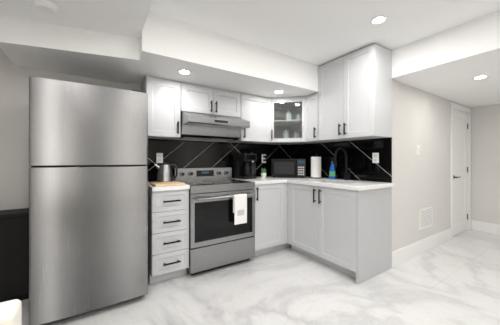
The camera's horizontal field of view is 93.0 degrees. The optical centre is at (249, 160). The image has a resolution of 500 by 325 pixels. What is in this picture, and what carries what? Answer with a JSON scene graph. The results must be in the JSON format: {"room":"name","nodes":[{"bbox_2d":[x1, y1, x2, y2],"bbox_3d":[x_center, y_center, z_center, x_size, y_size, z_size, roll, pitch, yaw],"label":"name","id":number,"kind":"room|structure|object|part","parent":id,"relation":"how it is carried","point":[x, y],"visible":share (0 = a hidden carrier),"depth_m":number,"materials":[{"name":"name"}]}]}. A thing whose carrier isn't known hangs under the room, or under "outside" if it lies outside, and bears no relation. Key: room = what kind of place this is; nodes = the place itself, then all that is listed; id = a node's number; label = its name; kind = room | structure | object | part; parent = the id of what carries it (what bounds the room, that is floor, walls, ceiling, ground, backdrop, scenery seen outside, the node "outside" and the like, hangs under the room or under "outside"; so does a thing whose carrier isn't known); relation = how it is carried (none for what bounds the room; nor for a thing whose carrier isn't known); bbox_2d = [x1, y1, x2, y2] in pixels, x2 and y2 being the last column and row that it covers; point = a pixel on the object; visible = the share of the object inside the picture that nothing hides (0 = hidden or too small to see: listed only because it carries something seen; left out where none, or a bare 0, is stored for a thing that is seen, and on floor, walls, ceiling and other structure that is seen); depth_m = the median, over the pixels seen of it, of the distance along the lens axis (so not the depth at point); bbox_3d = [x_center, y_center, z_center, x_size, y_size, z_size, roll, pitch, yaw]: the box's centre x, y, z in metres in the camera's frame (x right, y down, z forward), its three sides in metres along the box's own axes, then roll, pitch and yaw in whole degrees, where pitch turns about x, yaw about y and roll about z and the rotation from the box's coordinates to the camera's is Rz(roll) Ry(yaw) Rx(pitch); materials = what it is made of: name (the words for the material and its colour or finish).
{"room":"kitchen","nodes":[
{"label":"kitchen","id":0,"kind":"room"},
{"bbox_2d":[0,0,152,37],"bbox_3d":[-0.356,-1.178,-0.339,1.580,0.320,6.000,0,0,-33],"label":"ceiling","id":1,"kind":"structure","parent":0,"point":[127,18],"depth_m":1.66,"materials":[{"name":"white paint"}]},
{"bbox_2d":[33,0,57,13],"bbox_3d":[-1.336,-1.000,1.553,0.128,0.033,0.128,0,0,-33],"label":"smoke detector","id":2,"kind":"object","parent":1,"relation":"attached to","point":[46,6],"visible":1,"depth_m":1.53,"materials":[{"name":"white plastic"}]},
{"bbox_2d":[0,16,138,83],"bbox_3d":[-1.503,-0.928,2.049,0.900,0.180,0.745,0,0,-33],"label":"bulkhead","id":3,"kind":"object","parent":1,"relation":"attached to","point":[68,50],"visible":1,"depth_m":1.90,"materials":[{"name":"white paint"}]},
{"bbox_2d":[0,48,228,209],"bbox_3d":[-1.067,-0.088,2.837,4.050,2.500,0.100,0,0,-33],"label":"wall","id":4,"kind":"structure","parent":0,"point":[14,137],"depth_m":2.12,"materials":[{"name":"white paint"}]},
{"bbox_2d":[156,153,162,162],"bbox_3d":[-1.052,-0.028,2.768,0.072,0.116,0.007,0,0,-33],"label":"electrical outlet plate","id":5,"kind":"object","parent":4,"relation":"attached to","point":[159,157],"visible":0.96,"depth_m":2.77,"materials":[{"name":"white plastic"}]},
{"bbox_2d":[141,75,180,139],"bbox_3d":[-0.990,-0.554,2.624,0.348,0.614,0.337,0,0,-33],"label":"upper cabinet","id":6,"kind":"object","parent":4,"relation":"attached to","point":[164,95],"depth_m":2.49,"materials":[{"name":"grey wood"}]},
{"bbox_2d":[181,82,240,117],"bbox_3d":[-0.524,-0.700,2.927,0.756,0.324,0.337,0,0,-33],"label":"upper cabinet","id":7,"kind":"object","parent":4,"relation":"attached to","point":[195,98],"depth_m":2.76,"materials":[{"name":"grey wood"}]},
{"bbox_2d":[177,111,249,140],"bbox_3d":[-0.464,-0.398,2.835,0.746,0.276,0.556,0,0,-33],"label":"under-cabinet range hood","id":8,"kind":"object","parent":7,"relation":"attached to","point":[198,126],"visible":0.88,"depth_m":2.69,"materials":[{"name":"grey metal"}]},
{"bbox_2d":[229,93,276,142],"bbox_3d":[0.020,-0.554,3.264,0.515,0.614,0.366,0,0,-33],"label":"upper cabinet","id":9,"kind":"object","parent":4,"relation":"attached to","point":[258,110],"depth_m":3.14,"materials":[{"name":"grey wood"}]},
{"bbox_2d":[130,12,318,97],"bbox_3d":[-0.096,-1.026,2.884,2.370,0.325,0.880,0,0,-33],"label":"ceiling soffit","id":10,"kind":"structure","parent":0,"point":[169,48],"depth_m":2.33,"materials":[{"name":"white paint"}]},
{"bbox_2d":[177,69,191,74],"bbox_3d":[-0.639,-0.861,2.316,0.136,0.004,0.136,0,0,-33],"label":"recessed light","id":11,"kind":"object","parent":10,"relation":"in","point":[184,72],"visible":1,"depth_m":2.32,"materials":[{"name":"white plastic"}]},
{"bbox_2d":[21,230,499,324],"bbox_3d":[1.736,1.192,1.022,6.770,0.060,6.200,0,0,-33],"label":"floor","id":12,"kind":"structure","parent":0,"point":[455,280],"depth_m":2.04,"materials":[{"name":"stone"}]},
{"bbox_2d":[0,299,21,324],"bbox_3d":[-0.656,0.762,0.307,0.440,0.800,0.500,0,0,-33],"label":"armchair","id":13,"kind":"object","parent":12,"relation":"on","point":[10,312],"visible":1,"depth_m":0.58,"materials":[{"name":"white fabric"}]},
{"bbox_2d":[0,208,28,302],"bbox_3d":[-2.175,0.797,1.895,0.785,0.730,0.263,0,0,-33],"label":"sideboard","id":14,"kind":"object","parent":12,"relation":"on","point":[14,253],"visible":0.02,"depth_m":1.93,"materials":[{"name":"black wood"}]},
{"bbox_2d":[29,76,147,324],"bbox_3d":[-1.358,0.293,2.083,0.740,1.738,0.777,0,0,-33],"label":"refrigerator","id":15,"kind":"object","parent":12,"relation":"on","point":[88,198],"visible":1,"depth_m":1.73,"materials":[{"name":"grey metal"}]},
{"bbox_2d":[148,189,188,283],"bbox_3d":[-0.913,0.722,2.507,0.348,0.880,0.617,0,0,-33],"label":"base cabinet","id":16,"kind":"object","parent":12,"relation":"on","point":[168,213],"depth_m":2.24,"materials":[{"name":"grey wood"}]},
{"bbox_2d":[148,181,189,192],"bbox_3d":[-0.908,0.262,2.498,0.348,0.040,0.638,0,0,-33],"label":"countertop","id":17,"kind":"structure","parent":16,"relation":"on","point":[161,189],"depth_m":2.21,"materials":[{"name":"white stone"}]},
{"bbox_2d":[154,161,177,181],"bbox_3d":[-0.893,0.125,2.532,0.241,0.232,0.160,0,0,-33],"label":"kettle","id":18,"kind":"object","parent":17,"relation":"in","point":[164,173],"visible":0.81,"depth_m":2.47,"materials":[{"name":"silver metal"}]},
{"bbox_2d":[149,181,184,186],"bbox_3d":[-0.818,0.231,2.343,0.280,0.020,0.220,0,0,-37],"label":"cutting board","id":19,"kind":"object","parent":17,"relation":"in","point":[158,184],"visible":0.98,"depth_m":2.27,"materials":[{"name":"brown wood"}]},
{"bbox_2d":[299,177,393,192],"bbox_3d":[1.056,0.262,2.697,0.638,0.040,0.790,0,0,-33],"label":"countertop","id":20,"kind":"structure","parent":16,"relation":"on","point":[337,183],"depth_m":2.49,"materials":[{"name":"white stone"}]},
{"bbox_2d":[329,161,334,178],"bbox_3d":[1.071,0.124,3.088,0.053,0.234,0.088,0,0,-33],"label":"dish soap bottle","id":21,"kind":"object","parent":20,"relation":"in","point":[332,172],"visible":1,"depth_m":3.07,"materials":[{"name":"blue plastic"}]},
{"bbox_2d":[335,145,350,180],"bbox_3d":[1.118,0.042,2.873,0.253,0.398,0.089,0,0,-33],"label":"faucet","id":22,"kind":"object","parent":20,"relation":"on","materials":[{"name":"black metal"}]},
{"bbox_2d":[173,167,254,275],"bbox_3d":[-0.410,0.628,2.752,0.756,1.067,0.698,0,0,-33],"label":"range","id":23,"kind":"object","parent":12,"relation":"on","point":[221,217],"visible":0.98,"depth_m":2.52,"materials":[{"name":"grey metal"}]},
{"bbox_2d":[255,181,290,255],"bbox_3d":[0.113,0.722,3.143,0.538,0.880,0.670,0,0,-33],"label":"base cabinet","id":24,"kind":"object","parent":12,"relation":"on","point":[272,198],"depth_m":2.93,"materials":[{"name":"grey wood"}]},
{"bbox_2d":[232,177,326,184],"bbox_3d":[0.406,0.262,3.239,1.136,0.040,0.828,0,0,-33],"label":"countertop","id":25,"kind":"structure","parent":24,"relation":"on","point":[294,180],"depth_m":3.01,"materials":[{"name":"white stone"}]},
{"bbox_2d":[233,153,256,178],"bbox_3d":[-0.068,0.076,3.181,0.200,0.330,0.274,0,0,-39],"label":"coffee maker","id":26,"kind":"object","parent":25,"relation":"in","point":[242,168],"visible":1,"depth_m":3.12,"materials":[{"name":"black plastic"}]},
{"bbox_2d":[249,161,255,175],"bbox_3d":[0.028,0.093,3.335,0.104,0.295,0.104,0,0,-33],"label":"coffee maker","id":27,"kind":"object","parent":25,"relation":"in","point":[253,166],"visible":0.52,"depth_m":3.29,"materials":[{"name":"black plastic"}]},
{"bbox_2d":[261,168,265,177],"bbox_3d":[0.189,0.171,3.272,0.080,0.140,0.080,0,0,-33],"label":"plant pot","id":28,"kind":"object","parent":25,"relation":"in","point":[263,174],"visible":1,"depth_m":3.25,"materials":[{"name":"white ceramic"}]},
{"bbox_2d":[271,159,305,177],"bbox_3d":[0.560,0.110,3.441,0.470,0.262,0.308,0,0,12],"label":"microwave","id":29,"kind":"object","parent":25,"relation":"in","point":[288,167],"visible":1,"depth_m":3.29,"materials":[{"name":"black metal"}]},
{"bbox_2d":[310,154,321,177],"bbox_3d":[0.902,0.074,3.247,0.150,0.334,0.150,0,0,-33],"label":"paper towel holder","id":30,"kind":"object","parent":25,"relation":"in","point":[315,166],"visible":1,"depth_m":3.19,"materials":[{"name":"white paper"}]},
{"bbox_2d":[291,185,322,252],"bbox_3d":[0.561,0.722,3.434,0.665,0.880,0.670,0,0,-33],"label":"base cabinet","id":31,"kind":"object","parent":12,"relation":"on","point":[306,216],"depth_m":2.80,"materials":[{"name":"grey wood"}]},
{"bbox_3d":[0.360,0.722,3.311,1.136,0.880,0.657,0,0,-33],"label":"cab door","id":32,"kind":"part","parent":31,"relation":"part of","materials":[{"name":"grey wood"}]},
{"bbox_2d":[273,96,304,138],"bbox_3d":[0.512,-0.568,3.213,0.348,0.536,0.348,0,0,-33],"label":"upper cabinet","id":33,"kind":"object","parent":0,"relation":"attached to","point":[288,112],"depth_m":3.40,"materials":[{"name":"grey wood"}]},
{"bbox_3d":[0.554,-0.555,3.431,0.680,0.614,0.668,0,0,-33],"label":"corner glass","id":34,"kind":"part","parent":33,"relation":"part of","materials":[{"name":"grey"}]},
{"bbox_2d":[301,93,316,142],"bbox_3d":[0.912,-0.554,3.169,0.366,0.614,0.255,0,0,-33],"label":"upper cabinet","id":35,"kind":"object","parent":0,"relation":"attached to","point":[310,100],"depth_m":3.09,"materials":[{"name":"grey wood"}]},
{"bbox_2d":[149,0,499,65],"bbox_3d":[1.300,-1.263,0.738,2.370,0.150,6.000,0,0,-33],"label":"ceiling","id":36,"kind":"structure","parent":0,"point":[319,32],"depth_m":2.02,"materials":[{"name":"white paint"}]},
{"bbox_2d":[370,15,387,24],"bbox_3d":[1.088,-1.185,2.008,0.136,0.004,0.136,0,0,-33],"label":"recessed light","id":37,"kind":"object","parent":36,"relation":"in","point":[380,19],"visible":1,"depth_m":2.00,"materials":[{"name":"white plastic"}]},
{"bbox_2d":[317,43,391,142],"bbox_3d":[1.191,-0.710,2.766,0.337,0.925,0.718,0,0,-33],"label":"upper cabinet","id":38,"kind":"object","parent":0,"relation":"attached to","point":[350,99],"depth_m":2.55,"materials":[{"name":"grey wood"}]},
{"bbox_2d":[392,79,469,266],"bbox_3d":[2.594,0.137,3.324,2.620,2.050,0.115,0,0,-33],"label":"wall","id":39,"kind":"structure","parent":0,"point":[421,118],"depth_m":2.93,"materials":[{"name":"white paint"}]},
{"bbox_3d":[2.083,-0.128,2.936,0.072,0.116,0.008,0,0,-33],"label":"light switch plate","id":40,"kind":"part","parent":39,"relation":"part of","materials":[{"name":"white plastic"}]},
{"bbox_2d":[419,206,432,230],"bbox_3d":[2.268,0.742,3.055,0.380,0.260,0.011,0,0,-33],"label":"air vent grille","id":41,"kind":"object","parent":39,"relation":"attached to","point":[425,217],"visible":1,"depth_m":3.04,"materials":[{"name":"white metal"}]},
{"bbox_2d":[391,10,499,107],"bbox_3d":[3.822,-1.113,1.436,2.620,0.450,4.420,0,0,-33],"label":"ceiling","id":42,"kind":"structure","parent":0,"point":[450,64],"depth_m":2.33,"materials":[{"name":"white paint"}]},
{"bbox_2d":[472,75,489,78],"bbox_3d":[2.456,-0.885,2.528,0.136,0.004,0.136,0,0,-33],"label":"recessed light","id":43,"kind":"object","parent":42,"relation":"in","point":[481,77],"visible":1,"depth_m":2.53,"materials":[{"name":"white plastic"}]},
{"bbox_2d":[470,104,499,223],"bbox_3d":[4.962,-0.088,2.178,0.100,2.500,4.420,0,0,-33],"label":"wall","id":44,"kind":"structure","parent":0,"point":[485,163],"depth_m":3.85,"materials":[{"name":"white paint"}]},
{"bbox_2d":[453,110,467,235],"bbox_3d":[3.336,0.191,3.754,0.701,1.926,0.095,0,0,-33],"label":"door","id":45,"kind":"structure","parent":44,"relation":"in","point":[460,170],"depth_m":3.77,"materials":[{"name":"white wood"}]},
{"bbox_2d":[450,102,470,238],"bbox_3d":[3.307,0.152,3.787,0.860,2.020,0.116,0,0,-33],"label":"door frame","id":46,"kind":"structure","parent":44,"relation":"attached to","point":[459,108],"depth_m":3.88,"materials":[{"name":"white wood"}]},
{"bbox_2d":[471,220,499,234],"bbox_3d":[4.918,1.079,2.140,0.015,0.165,4.405,0,0,-33],"label":"baseboard","id":47,"kind":"structure","parent":44,"relation":"attached to","point":[488,227],"depth_m":3.84,"materials":[{"name":"white wood"}]},
{"bbox_3d":[1.084,-0.088,3.353,0.120,2.500,1.580,0,0,-33],"label":"wall","id":48,"kind":"structure","parent":0,"visible":0},
{"bbox_2d":[372,153,378,162],"bbox_3d":[1.424,-0.028,2.692,0.007,0.116,0.072,0,0,-33],"label":"electrical outlet plate","id":49,"kind":"object","parent":48,"relation":"attached to","point":[375,157],"visible":1,"depth_m":2.69,"materials":[{"name":"white plastic"}]}
]}

